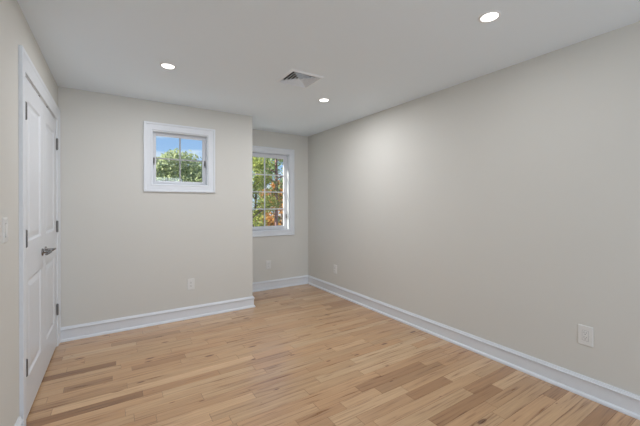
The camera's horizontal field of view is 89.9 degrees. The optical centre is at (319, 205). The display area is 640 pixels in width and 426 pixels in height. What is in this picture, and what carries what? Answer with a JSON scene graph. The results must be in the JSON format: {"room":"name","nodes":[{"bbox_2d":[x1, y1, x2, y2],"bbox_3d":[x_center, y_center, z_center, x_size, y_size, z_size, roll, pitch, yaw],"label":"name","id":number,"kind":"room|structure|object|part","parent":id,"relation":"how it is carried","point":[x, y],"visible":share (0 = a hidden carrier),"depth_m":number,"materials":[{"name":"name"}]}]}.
{"room":"empty bedroom","nodes":[
{"label":"empty bedroom","id":0,"kind":"room"},
{"bbox_2d":[0,0,57,425],"bbox_3d":[-0.812,0.095,0.324,0.120,2.440,6.426,0,0,-33],"label":"wall","id":1,"kind":"structure","parent":0,"point":[15,30],"depth_m":1.65,"materials":[{"name":"paint"}]},
{"bbox_2d":[2,217,7,242],"bbox_3d":[-1.531,0.122,1.564,0.010,0.122,0.074,0,0,-33],"label":"light switch","id":2,"kind":"object","parent":1,"relation":"attached to","point":[4,220],"visible":1,"depth_m":1.55,"materials":[{"name":"plastic"}]},
{"bbox_2d":[14,416,22,425],"bbox_3d":[-0.336,1.248,-0.275,0.028,0.137,4.900,0,0,-33],"label":"baseboard","id":3,"kind":"structure","parent":1,"relation":"attached to","point":[19,421],"depth_m":1.75,"materials":[{"name":"paint"}]},
{"bbox_2d":[25,77,51,418],"bbox_3d":[-1.907,0.255,2.165,0.097,2.078,0.636,0,0,-33],"label":"door","id":4,"kind":"structure","parent":1,"relation":"in","point":[35,251],"depth_m":2.16,"materials":[{"name":"paint"}]},
{"bbox_3d":[-2.036,0.348,2.386,0.049,0.055,0.055,0,0,-33],"label":"handle","id":5,"kind":"part","parent":4,"relation":"part of","materials":[{"name":"silver metal"}]},
{"bbox_2d":[18,45,60,425],"bbox_3d":[-2.133,0.205,2.399,0.139,2.209,1.499,0,0,-33],"label":"door frame","id":6,"kind":"structure","parent":1,"relation":"attached to","point":[25,65],"depth_m":1.86,"materials":[{"name":"paint"}]},
{"bbox_2d":[43,103,58,374],"bbox_3d":[-2.252,0.254,2.702,0.097,2.078,0.636,0,0,-33],"label":"door","id":7,"kind":"structure","parent":1,"relation":"in","point":[50,142],"depth_m":2.66,"materials":[{"name":"paint"}]},
{"bbox_2d":[58,86,252,326],"bbox_3d":[-1.775,0.086,3.619,2.061,2.440,0.160,0,0,-33],"label":"wall","id":8,"kind":"structure","parent":0,"point":[127,250],"depth_m":3.41,"materials":[{"name":"paint"}]},
{"bbox_2d":[60,296,254,342],"bbox_3d":[-1.662,1.238,3.583,1.969,0.137,0.028,0,0,-33],"label":"baseboard","id":9,"kind":"structure","parent":8,"relation":"attached to","point":[86,330],"depth_m":3.47,"materials":[{"name":"paint"}]},
{"bbox_2d":[144,121,214,192],"bbox_3d":[-1.617,-0.524,3.707,0.752,0.756,0.181,0,0,-33],"label":"window","id":10,"kind":"structure","parent":8,"relation":"in","point":[151,129],"depth_m":3.65,"materials":[{"name":"paint"}]},
{"bbox_3d":[-1.621,-0.524,3.714,0.571,0.575,0.026,0,0,-33],"label":"sash","id":11,"kind":"part","parent":10,"relation":"part of","materials":[{"name":"plastic"}]},
{"bbox_2d":[187,278,193,289],"bbox_3d":[-1.490,0.913,3.704,0.078,0.126,0.009,0,0,-33],"label":"wall outlet","id":12,"kind":"object","parent":8,"relation":"attached to","point":[190,282],"visible":1,"depth_m":3.70,"materials":[{"name":"plastic"}]},
{"bbox_2d":[252,129,307,282],"bbox_3d":[-0.707,0.082,5.107,1.346,2.440,0.160,0,0,-33],"label":"wall","id":13,"kind":"structure","parent":0,"point":[288,254],"depth_m":5.16,"materials":[{"name":"paint"}]},
{"bbox_2d":[266,260,270,268],"bbox_3d":[-0.794,0.922,4.952,0.078,0.126,0.009,0,0,-33],"label":"wall outlet","id":14,"kind":"object","parent":13,"relation":"attached to","point":[268,263],"visible":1,"depth_m":4.95,"materials":[{"name":"plastic"}]},
{"bbox_2d":[252,145,293,236],"bbox_3d":[-0.858,-0.206,4.996,0.947,1.372,0.181,0,0,-33],"label":"window","id":15,"kind":"structure","parent":13,"relation":"in","point":[287,155],"depth_m":5.14,"materials":[{"name":"paint"}]},
{"bbox_2d":[253,275,307,291],"bbox_3d":[-0.706,1.234,4.999,1.226,0.137,0.028,0,0,-33],"label":"baseboard","id":16,"kind":"structure","parent":13,"relation":"attached to","point":[299,280],"depth_m":5.04,"materials":[{"name":"paint"}]},
{"bbox_2d":[17,0,639,136],"bbox_3d":[0.064,-1.208,1.295,4.207,0.160,7.400,0,0,-33],"label":"ceiling","id":17,"kind":"structure","parent":0,"point":[229,56],"depth_m":2.26,"materials":[{"name":"paint"}]},
{"bbox_2d":[160,63,175,69],"bbox_3d":[-1.236,-1.128,2.608,0.121,0.006,0.121,0,0,-33],"label":"recessed light","id":18,"kind":"object","parent":17,"relation":"in","point":[163,65],"visible":1,"depth_m":2.61,"materials":[{"name":"white plastic"}]},
{"bbox_2d":[276,69,323,87],"bbox_3d":[-0.186,-1.200,2.883,0.322,0.155,0.322,0,0,-33],"label":"ceiling vent","id":19,"kind":"object","parent":17,"relation":"in","point":[293,77],"visible":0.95,"depth_m":2.90,"materials":[{"name":"metal"}]},
{"bbox_2d":[319,98,328,101],"bbox_3d":[0.043,-1.131,3.460,0.121,0.006,0.121,0,0,-33],"label":"recessed light","id":20,"kind":"object","parent":17,"relation":"in","point":[321,99],"visible":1,"depth_m":3.46,"materials":[{"name":"white plastic"}]},
{"bbox_2d":[478,11,500,22],"bbox_3d":[1.017,-1.127,1.924,0.121,0.006,0.121,0,0,-33],"label":"recessed light","id":21,"kind":"object","parent":17,"relation":"in","point":[490,16],"visible":1,"depth_m":1.92,"materials":[{"name":"white plastic"}]},
{"bbox_2d":[26,284,639,425],"bbox_3d":[0.103,1.372,1.316,3.887,0.120,7.140,0,0,-33],"label":"floor","id":22,"kind":"structure","parent":0,"point":[305,354],"depth_m":2.40,"materials":[{"name":"brown wood"}]},
{"bbox_2d":[308,21,639,395],"bbox_3d":[1.804,0.089,2.334,0.120,2.440,7.220,0,0,-33],"label":"wall","id":23,"kind":"structure","parent":0,"point":[501,207],"depth_m":2.63,"materials":[{"name":"paint"}]},
{"bbox_2d":[308,275,639,419],"bbox_3d":[1.710,1.240,2.348,0.028,0.137,7.100,0,0,-33],"label":"baseboard","id":24,"kind":"structure","parent":23,"relation":"attached to","point":[623,401],"depth_m":2.60,"materials":[{"name":"paint"}]},
{"bbox_2d":[578,324,592,346],"bbox_3d":[1.817,0.894,2.196,0.010,0.134,0.084,0,0,-33],"label":"wall outlet","id":25,"kind":"object","parent":23,"relation":"attached to","point":[585,333],"visible":1,"depth_m":2.19,"materials":[{"name":"plastic"}]},
{"bbox_2d":[582,330,587,340],"bbox_3d":[1.816,0.894,2.195,0.005,0.067,0.034,0,0,-33],"label":"receptacle","id":26,"kind":"object","parent":25,"relation":"attached to","point":[584,332],"depth_m":2.20,"materials":[{"name":"plastic"}]},
{"label":"outside","id":27,"kind":"structure","parent":0,"visible":0},
{"bbox_3d":[-12.318,3.367,33.457,70.000,1.807,58.000,0,0,-33],"label":"ground","id":28,"kind":"structure","parent":27,"visible":0},
{"bbox_2d":[156,148,201,181],"bbox_3d":[-8.782,0.282,15.995,5.276,6.508,4.619,0,0,13],"label":"deciduous tree","id":29,"kind":"object","parent":28,"relation":"on","point":[162,165],"visible":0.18,"depth_m":15.76,"materials":[{"name":"green plant"}]},
{"bbox_2d":[156,163,201,180],"bbox_3d":[-9.263,-0.066,21.713,5.750,5.811,6.058,0,0,-33],"label":"deciduous tree","id":30,"kind":"object","parent":28,"relation":"on","point":[159,178],"visible":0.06,"depth_m":19.71,"materials":[{"name":"green plant"}]},
{"bbox_2d":[165,168,201,181],"bbox_3d":[-6.251,0.720,17.466,4.606,5.555,4.840,0,0,-3],"label":"deciduous tree","id":31,"kind":"object","parent":28,"relation":"on","point":[192,176],"visible":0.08,"depth_m":15.92,"materials":[{"name":"green plant"}]},
{"bbox_2d":[252,158,278,219],"bbox_3d":[-3.965,0.266,18.885,3.734,6.548,3.309,0,0,-33],"label":"deciduous tree","id":32,"kind":"object","parent":28,"relation":"on","point":[270,162],"visible":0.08,"depth_m":18.65,"materials":[{"name":"green plant"}]},
{"bbox_2d":[252,157,281,226],"bbox_3d":[-3.042,0.731,14.127,2.780,6.724,2.972,0,0,-33],"label":"deciduous tree","id":33,"kind":"object","parent":28,"relation":"on","point":[256,162],"visible":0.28,"depth_m":14.41,"materials":[{"name":"green plant"}]},
{"bbox_2d":[252,158,282,225],"bbox_3d":[-2.024,0.267,15.174,2.804,7.605,2.481,0,0,-33],"label":"deciduous tree","id":34,"kind":"object","parent":28,"relation":"on","point":[277,188],"visible":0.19,"depth_m":15.07,"materials":[{"name":"green plant"}]},
{"bbox_2d":[252,158,282,216],"bbox_3d":[-2.860,-1.244,25.404,5.678,8.169,6.270,0,0,-33],"label":"deciduous tree","id":35,"kind":"object","parent":28,"relation":"on","point":[279,170],"visible":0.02,"depth_m":25.63,"materials":[{"name":"green plant"}]},
{"bbox_2d":[258,180,282,225],"bbox_3d":[-2.025,1.300,16.645,2.707,5.271,2.698,0,0,-33],"label":"deciduous tree","id":36,"kind":"object","parent":28,"relation":"on","point":[268,218],"visible":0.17,"depth_m":16.43,"materials":[{"name":"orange plant"}]}
]}

